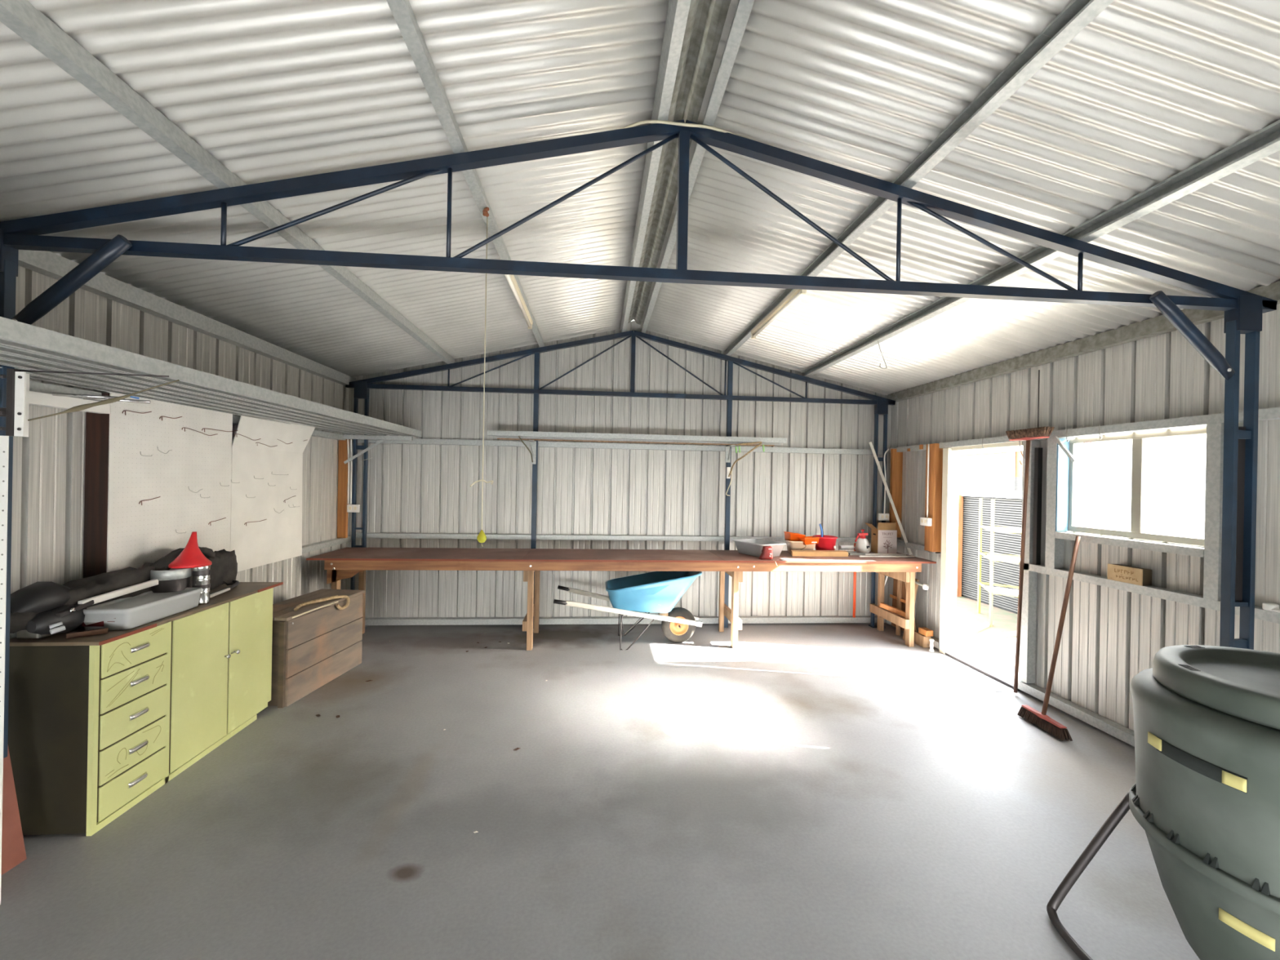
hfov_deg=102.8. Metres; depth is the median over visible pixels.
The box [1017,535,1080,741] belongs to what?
push broom
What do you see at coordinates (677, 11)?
purlin
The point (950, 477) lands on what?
door frame
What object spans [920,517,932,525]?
power outlet
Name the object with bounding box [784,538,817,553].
basin
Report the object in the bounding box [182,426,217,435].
hook
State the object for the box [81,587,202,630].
plastic tray
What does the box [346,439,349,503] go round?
conduit
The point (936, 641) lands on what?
baseboard
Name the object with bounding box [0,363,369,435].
channel
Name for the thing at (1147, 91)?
ceiling
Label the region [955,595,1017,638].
ground
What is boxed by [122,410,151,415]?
hook
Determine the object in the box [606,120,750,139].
cable
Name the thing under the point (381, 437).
shelf bracket
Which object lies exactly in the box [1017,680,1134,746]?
baseboard
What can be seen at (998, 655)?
ground
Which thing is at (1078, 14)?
purlin
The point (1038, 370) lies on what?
rod
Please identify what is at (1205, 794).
tumbler
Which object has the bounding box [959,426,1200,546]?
sky
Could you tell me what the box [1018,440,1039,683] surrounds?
door frame
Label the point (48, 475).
wall
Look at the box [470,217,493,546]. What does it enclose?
pull cord
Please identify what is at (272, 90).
ceiling
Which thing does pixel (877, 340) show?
wire hook
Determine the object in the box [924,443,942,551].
timber post
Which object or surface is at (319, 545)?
wall girt
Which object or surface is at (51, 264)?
channel
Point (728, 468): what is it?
tag
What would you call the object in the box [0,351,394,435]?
channel
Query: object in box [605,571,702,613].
tray
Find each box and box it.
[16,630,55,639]
[1106,563,1151,586]
[1262,602,1279,613]
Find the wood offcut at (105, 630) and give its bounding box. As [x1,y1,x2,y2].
[66,627,108,638]
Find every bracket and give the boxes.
[0,368,29,436]
[343,434,413,463]
[528,440,536,464]
[724,444,735,462]
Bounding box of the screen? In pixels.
[956,488,1022,613]
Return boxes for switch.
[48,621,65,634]
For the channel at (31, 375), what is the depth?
2.73 m
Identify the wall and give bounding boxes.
[9,265,349,638]
[345,320,893,625]
[888,303,1279,730]
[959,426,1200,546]
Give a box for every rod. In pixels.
[52,392,124,399]
[83,397,151,403]
[1037,369,1039,427]
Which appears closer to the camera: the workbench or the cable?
the cable
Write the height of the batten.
0.053 m
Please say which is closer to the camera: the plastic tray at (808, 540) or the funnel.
the funnel
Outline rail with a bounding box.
[1018,561,1279,623]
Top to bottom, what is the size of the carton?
0.321 m
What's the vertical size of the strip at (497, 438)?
0.011 m
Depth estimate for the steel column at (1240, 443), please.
2.44 m
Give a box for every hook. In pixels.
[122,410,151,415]
[138,496,159,505]
[159,416,182,420]
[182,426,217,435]
[201,427,238,431]
[877,340,886,368]
[1018,440,1025,465]
[1098,425,1102,439]
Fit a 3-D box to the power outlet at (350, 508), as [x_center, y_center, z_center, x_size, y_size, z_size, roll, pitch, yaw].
[-2.815,0.280,5.024,0.110,0.074,0.039,1,0,-5]
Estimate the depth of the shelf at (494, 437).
5.21 m
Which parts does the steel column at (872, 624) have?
plate, spacer plate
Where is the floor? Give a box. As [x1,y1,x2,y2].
[0,622,1199,959]
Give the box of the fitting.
[928,638,933,652]
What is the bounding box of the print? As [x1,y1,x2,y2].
[883,539,892,553]
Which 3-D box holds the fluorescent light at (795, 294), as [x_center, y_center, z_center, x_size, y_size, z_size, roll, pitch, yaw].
[1.046,-1.280,3.957,0.044,0.070,1.120,1,0,-5]
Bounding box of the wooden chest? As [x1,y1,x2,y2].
[267,588,364,708]
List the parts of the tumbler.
stand frame, lid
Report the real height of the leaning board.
0.666 m
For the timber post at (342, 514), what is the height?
1.005 m
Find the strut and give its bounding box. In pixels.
[1053,436,1076,462]
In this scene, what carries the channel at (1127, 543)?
attached to the wall at (1109, 636)
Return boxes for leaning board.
[1,747,26,875]
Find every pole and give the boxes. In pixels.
[853,542,856,617]
[869,441,911,555]
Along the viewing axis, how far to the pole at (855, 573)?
5.58 m
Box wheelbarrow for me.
[553,571,702,649]
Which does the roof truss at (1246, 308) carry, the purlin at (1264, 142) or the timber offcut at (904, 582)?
the purlin at (1264, 142)
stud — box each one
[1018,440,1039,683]
[1044,437,1065,568]
[1203,422,1223,600]
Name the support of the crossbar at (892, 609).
on the workbench
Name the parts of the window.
frame, pane, frame, frame, pane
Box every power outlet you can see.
[346,504,359,512]
[878,513,888,520]
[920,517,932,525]
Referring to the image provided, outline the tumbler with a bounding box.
[1046,644,1279,959]
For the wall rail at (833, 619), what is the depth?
5.38 m
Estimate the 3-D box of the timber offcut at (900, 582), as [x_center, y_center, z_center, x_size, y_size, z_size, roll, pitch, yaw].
[2.688,1.278,5.303,0.044,0.647,0.149,1,0,32]
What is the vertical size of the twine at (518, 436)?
0.252 m
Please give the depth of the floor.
2.31 m
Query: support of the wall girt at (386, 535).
attached to the wall at (412, 488)
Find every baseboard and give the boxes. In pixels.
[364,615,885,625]
[886,620,939,648]
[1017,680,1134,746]
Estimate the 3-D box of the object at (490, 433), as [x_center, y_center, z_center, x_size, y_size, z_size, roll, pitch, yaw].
[0.003,-0.436,5.178,3.025,0.050,0.062,1,0,-5]
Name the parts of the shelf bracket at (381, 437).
bracket arm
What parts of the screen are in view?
fence post, rail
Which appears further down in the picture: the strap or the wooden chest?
the wooden chest
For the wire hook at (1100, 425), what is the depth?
3.27 m
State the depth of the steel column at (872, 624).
5.55 m
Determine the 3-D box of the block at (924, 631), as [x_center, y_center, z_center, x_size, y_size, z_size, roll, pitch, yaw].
[2.743,1.456,4.907,0.070,0.055,0.120,1,0,-5]
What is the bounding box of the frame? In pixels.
[977,497,1021,626]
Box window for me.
[1055,426,1206,546]
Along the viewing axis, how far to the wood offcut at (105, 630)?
2.21 m
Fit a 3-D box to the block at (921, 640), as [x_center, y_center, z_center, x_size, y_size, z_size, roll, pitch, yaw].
[2.729,1.544,4.936,0.070,0.110,0.140,1,0,-5]
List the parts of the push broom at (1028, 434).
broom handle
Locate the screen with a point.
(1007, 511)
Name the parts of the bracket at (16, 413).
bracket plate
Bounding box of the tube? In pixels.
[838,545,854,549]
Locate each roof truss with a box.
[0,120,1277,333]
[345,330,895,414]
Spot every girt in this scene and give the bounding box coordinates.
[29,380,346,439]
[302,536,351,553]
[351,532,871,542]
[352,438,888,455]
[888,407,1279,453]
[897,539,941,553]
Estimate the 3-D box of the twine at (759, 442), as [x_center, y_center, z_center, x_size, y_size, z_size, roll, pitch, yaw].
[1.056,-0.212,5.251,0.360,0.367,0.147,1,0,31]
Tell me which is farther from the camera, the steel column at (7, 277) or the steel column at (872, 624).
the steel column at (872, 624)
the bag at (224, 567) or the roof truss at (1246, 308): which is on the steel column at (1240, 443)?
the roof truss at (1246, 308)
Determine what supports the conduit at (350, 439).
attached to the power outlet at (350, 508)
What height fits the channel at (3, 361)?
0.045 m
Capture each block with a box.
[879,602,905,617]
[915,631,930,648]
[918,626,933,636]
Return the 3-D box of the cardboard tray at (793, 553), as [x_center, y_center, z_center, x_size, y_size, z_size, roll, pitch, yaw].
[1.790,0.733,5.117,0.600,0.044,0.140,1,0,-5]
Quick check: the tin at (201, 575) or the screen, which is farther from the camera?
the screen
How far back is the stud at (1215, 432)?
2.67 m
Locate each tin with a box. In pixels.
[150,568,191,592]
[191,564,210,604]
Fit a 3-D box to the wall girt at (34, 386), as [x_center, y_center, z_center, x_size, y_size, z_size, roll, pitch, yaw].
[-2.674,-0.410,1.910,0.068,0.050,6.350,1,0,-5]
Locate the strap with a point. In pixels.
(80, 407)
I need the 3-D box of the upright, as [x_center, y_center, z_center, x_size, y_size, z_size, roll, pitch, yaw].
[-2.292,0.675,1.828,0.070,1.665,0.042,1,0,-5]
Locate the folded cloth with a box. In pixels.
[150,546,215,570]
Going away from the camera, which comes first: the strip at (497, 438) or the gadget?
the gadget
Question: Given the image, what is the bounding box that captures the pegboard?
[106,392,315,572]
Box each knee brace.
[11,234,132,324]
[1149,290,1235,380]
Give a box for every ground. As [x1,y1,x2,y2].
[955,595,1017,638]
[955,637,1018,679]
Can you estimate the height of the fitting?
0.115 m
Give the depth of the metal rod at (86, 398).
2.39 m
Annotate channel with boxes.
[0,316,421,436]
[0,344,404,435]
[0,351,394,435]
[0,357,386,435]
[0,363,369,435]
[17,249,355,386]
[26,373,359,435]
[888,280,1279,402]
[1054,531,1204,557]
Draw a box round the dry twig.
[1080,441,1093,471]
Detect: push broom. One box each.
[1005,426,1054,693]
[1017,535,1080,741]
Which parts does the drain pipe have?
knob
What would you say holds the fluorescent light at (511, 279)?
attached to the purlin at (402, 11)
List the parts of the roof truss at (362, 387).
gusset plate, king post, gusset plate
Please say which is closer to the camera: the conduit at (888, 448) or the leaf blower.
the leaf blower
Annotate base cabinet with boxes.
[8,579,283,835]
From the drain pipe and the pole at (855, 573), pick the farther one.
the pole at (855, 573)
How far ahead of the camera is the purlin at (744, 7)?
2.05 m
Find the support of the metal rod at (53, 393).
attached to the channel at (42, 374)
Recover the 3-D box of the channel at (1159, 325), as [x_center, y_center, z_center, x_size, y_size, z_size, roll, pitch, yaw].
[3.064,-0.898,2.459,0.070,0.090,6.500,1,0,-5]
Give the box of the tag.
[726,466,730,478]
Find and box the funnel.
[168,531,212,568]
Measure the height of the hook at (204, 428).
0.036 m
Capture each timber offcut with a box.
[895,579,902,635]
[902,578,919,640]
[904,582,916,641]
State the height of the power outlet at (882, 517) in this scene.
0.074 m
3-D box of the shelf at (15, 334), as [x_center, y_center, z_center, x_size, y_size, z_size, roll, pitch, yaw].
[-2.071,-0.458,2.988,0.100,0.062,4.300,1,0,-5]
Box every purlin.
[0,0,454,364]
[386,0,544,346]
[620,0,690,332]
[641,0,754,333]
[724,0,1114,355]
[800,120,1279,377]
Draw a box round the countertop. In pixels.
[9,582,280,646]
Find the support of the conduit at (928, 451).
attached to the timber post at (932, 542)
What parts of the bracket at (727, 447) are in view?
plate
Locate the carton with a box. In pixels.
[865,522,897,553]
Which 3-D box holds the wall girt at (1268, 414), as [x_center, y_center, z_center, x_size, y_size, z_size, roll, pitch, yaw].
[3.055,-0.319,2.435,0.068,0.050,6.450,1,0,-5]
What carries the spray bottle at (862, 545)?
on the workbench
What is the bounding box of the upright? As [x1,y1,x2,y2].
[0,435,8,904]
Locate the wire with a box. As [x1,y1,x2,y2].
[19,369,168,377]
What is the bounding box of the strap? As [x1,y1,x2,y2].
[27,379,179,421]
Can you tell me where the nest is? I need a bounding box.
[482,207,488,217]
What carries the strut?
attached to the wall girt at (1268, 414)
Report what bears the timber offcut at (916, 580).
on the floor
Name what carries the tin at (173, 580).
on the countertop
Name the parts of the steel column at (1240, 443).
infill plate, spacer plate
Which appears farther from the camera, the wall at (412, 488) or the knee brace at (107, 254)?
the wall at (412, 488)
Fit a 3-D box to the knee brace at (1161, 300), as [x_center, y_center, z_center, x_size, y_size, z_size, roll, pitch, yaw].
[2.560,-0.665,2.363,0.430,0.400,0.051,1,0,-5]
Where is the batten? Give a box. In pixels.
[29,391,110,413]
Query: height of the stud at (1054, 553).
0.920 m
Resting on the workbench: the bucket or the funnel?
the bucket
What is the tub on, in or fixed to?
on the workbench
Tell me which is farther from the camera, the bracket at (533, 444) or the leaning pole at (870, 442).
the leaning pole at (870, 442)
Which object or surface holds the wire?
attached to the upright
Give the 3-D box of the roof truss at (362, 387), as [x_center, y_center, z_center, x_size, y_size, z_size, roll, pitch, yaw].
[-0.074,-1.160,5.339,5.730,0.792,0.060,1,0,-5]
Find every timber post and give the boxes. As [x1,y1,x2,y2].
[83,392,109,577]
[337,439,349,537]
[889,448,902,537]
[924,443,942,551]
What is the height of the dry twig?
0.205 m
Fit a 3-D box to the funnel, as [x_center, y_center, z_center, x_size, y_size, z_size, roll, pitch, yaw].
[-2.429,0.373,2.765,0.178,0.181,0.178,1,0,-5]
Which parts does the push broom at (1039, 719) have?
broom handle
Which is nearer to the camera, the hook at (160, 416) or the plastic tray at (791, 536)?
the hook at (160, 416)
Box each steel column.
[0,259,16,758]
[350,393,368,629]
[868,409,887,627]
[1219,320,1260,649]
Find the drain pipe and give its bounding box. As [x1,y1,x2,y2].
[915,580,928,590]
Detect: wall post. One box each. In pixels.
[530,352,539,628]
[724,360,733,627]
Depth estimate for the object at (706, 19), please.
2.28 m
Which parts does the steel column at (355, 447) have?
spacer plate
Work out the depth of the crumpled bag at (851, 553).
5.20 m
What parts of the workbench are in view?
leg, leg, rail, rail, leg, leg, leg, rail, rail, leg, metal strip, timber strip, leg, timber strip, rail, rail, leg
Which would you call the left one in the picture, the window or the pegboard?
the pegboard
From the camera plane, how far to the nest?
2.55 m
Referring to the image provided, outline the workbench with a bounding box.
[306,546,936,650]
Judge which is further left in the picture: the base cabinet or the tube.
the base cabinet
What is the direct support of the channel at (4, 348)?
on the wall girt at (34, 386)
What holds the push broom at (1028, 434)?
on the floor
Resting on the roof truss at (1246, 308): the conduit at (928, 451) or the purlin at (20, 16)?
the purlin at (20, 16)
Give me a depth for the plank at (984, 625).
5.63 m
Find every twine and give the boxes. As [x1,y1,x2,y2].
[518,435,533,462]
[728,441,762,476]
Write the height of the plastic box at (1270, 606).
0.034 m
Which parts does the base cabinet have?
drawer, drawer, drawer, drawer, drawer, drawer handle, drawer handle, drawer handle, drawer handle, drawer handle, frame, cabinet door, white strip, black handle, door knob, cabinet door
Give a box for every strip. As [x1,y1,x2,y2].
[497,438,774,446]
[1032,447,1042,564]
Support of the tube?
on the workbench
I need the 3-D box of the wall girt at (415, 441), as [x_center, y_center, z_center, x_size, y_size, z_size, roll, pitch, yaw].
[-0.081,-0.357,5.445,5.675,0.055,0.068,1,0,-5]
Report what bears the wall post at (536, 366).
on the floor
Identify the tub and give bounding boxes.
[732,538,786,556]
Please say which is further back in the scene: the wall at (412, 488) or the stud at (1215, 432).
the wall at (412, 488)
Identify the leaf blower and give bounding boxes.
[10,578,159,635]
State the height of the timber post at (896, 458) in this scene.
0.955 m
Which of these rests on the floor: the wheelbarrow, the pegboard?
the wheelbarrow
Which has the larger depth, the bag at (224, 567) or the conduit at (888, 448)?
the conduit at (888, 448)
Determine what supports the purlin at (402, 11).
on the roof truss at (1246, 308)
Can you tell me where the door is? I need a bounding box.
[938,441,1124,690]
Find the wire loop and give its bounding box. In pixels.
[725,471,732,496]
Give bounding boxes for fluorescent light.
[504,274,533,328]
[751,288,806,338]
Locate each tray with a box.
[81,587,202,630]
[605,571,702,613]
[783,531,805,541]
[791,550,848,556]
[799,536,819,544]
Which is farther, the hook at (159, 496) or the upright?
the hook at (159, 496)
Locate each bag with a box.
[9,549,237,633]
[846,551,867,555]
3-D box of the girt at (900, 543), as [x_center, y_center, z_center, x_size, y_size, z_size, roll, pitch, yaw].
[2.803,0.675,5.251,0.068,0.050,0.800,1,0,-5]
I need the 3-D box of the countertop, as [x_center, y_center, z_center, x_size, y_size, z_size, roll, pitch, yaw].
[-2.521,0.683,2.753,0.397,0.016,1.250,1,0,-5]
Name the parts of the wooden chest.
panel, lid cord, rope handle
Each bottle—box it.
[854,529,870,552]
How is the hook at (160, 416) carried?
attached to the pegboard
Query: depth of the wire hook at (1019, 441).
3.84 m
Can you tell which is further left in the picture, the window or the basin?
the basin
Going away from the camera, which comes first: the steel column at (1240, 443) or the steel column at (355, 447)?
the steel column at (1240, 443)
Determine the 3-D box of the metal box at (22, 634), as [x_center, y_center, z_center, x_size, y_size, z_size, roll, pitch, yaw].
[-2.588,0.627,2.200,0.090,0.089,0.090,1,0,-5]
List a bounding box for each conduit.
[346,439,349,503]
[350,439,351,503]
[884,448,889,513]
[926,444,929,517]
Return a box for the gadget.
[758,546,777,565]
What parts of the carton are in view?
panel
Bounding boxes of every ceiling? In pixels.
[0,0,668,377]
[640,0,1279,395]
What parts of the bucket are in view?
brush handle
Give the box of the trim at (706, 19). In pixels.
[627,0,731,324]
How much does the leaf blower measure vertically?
0.221 m
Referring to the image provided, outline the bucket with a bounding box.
[813,524,837,550]
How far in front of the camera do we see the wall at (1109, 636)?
3.29 m
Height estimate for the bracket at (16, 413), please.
0.240 m

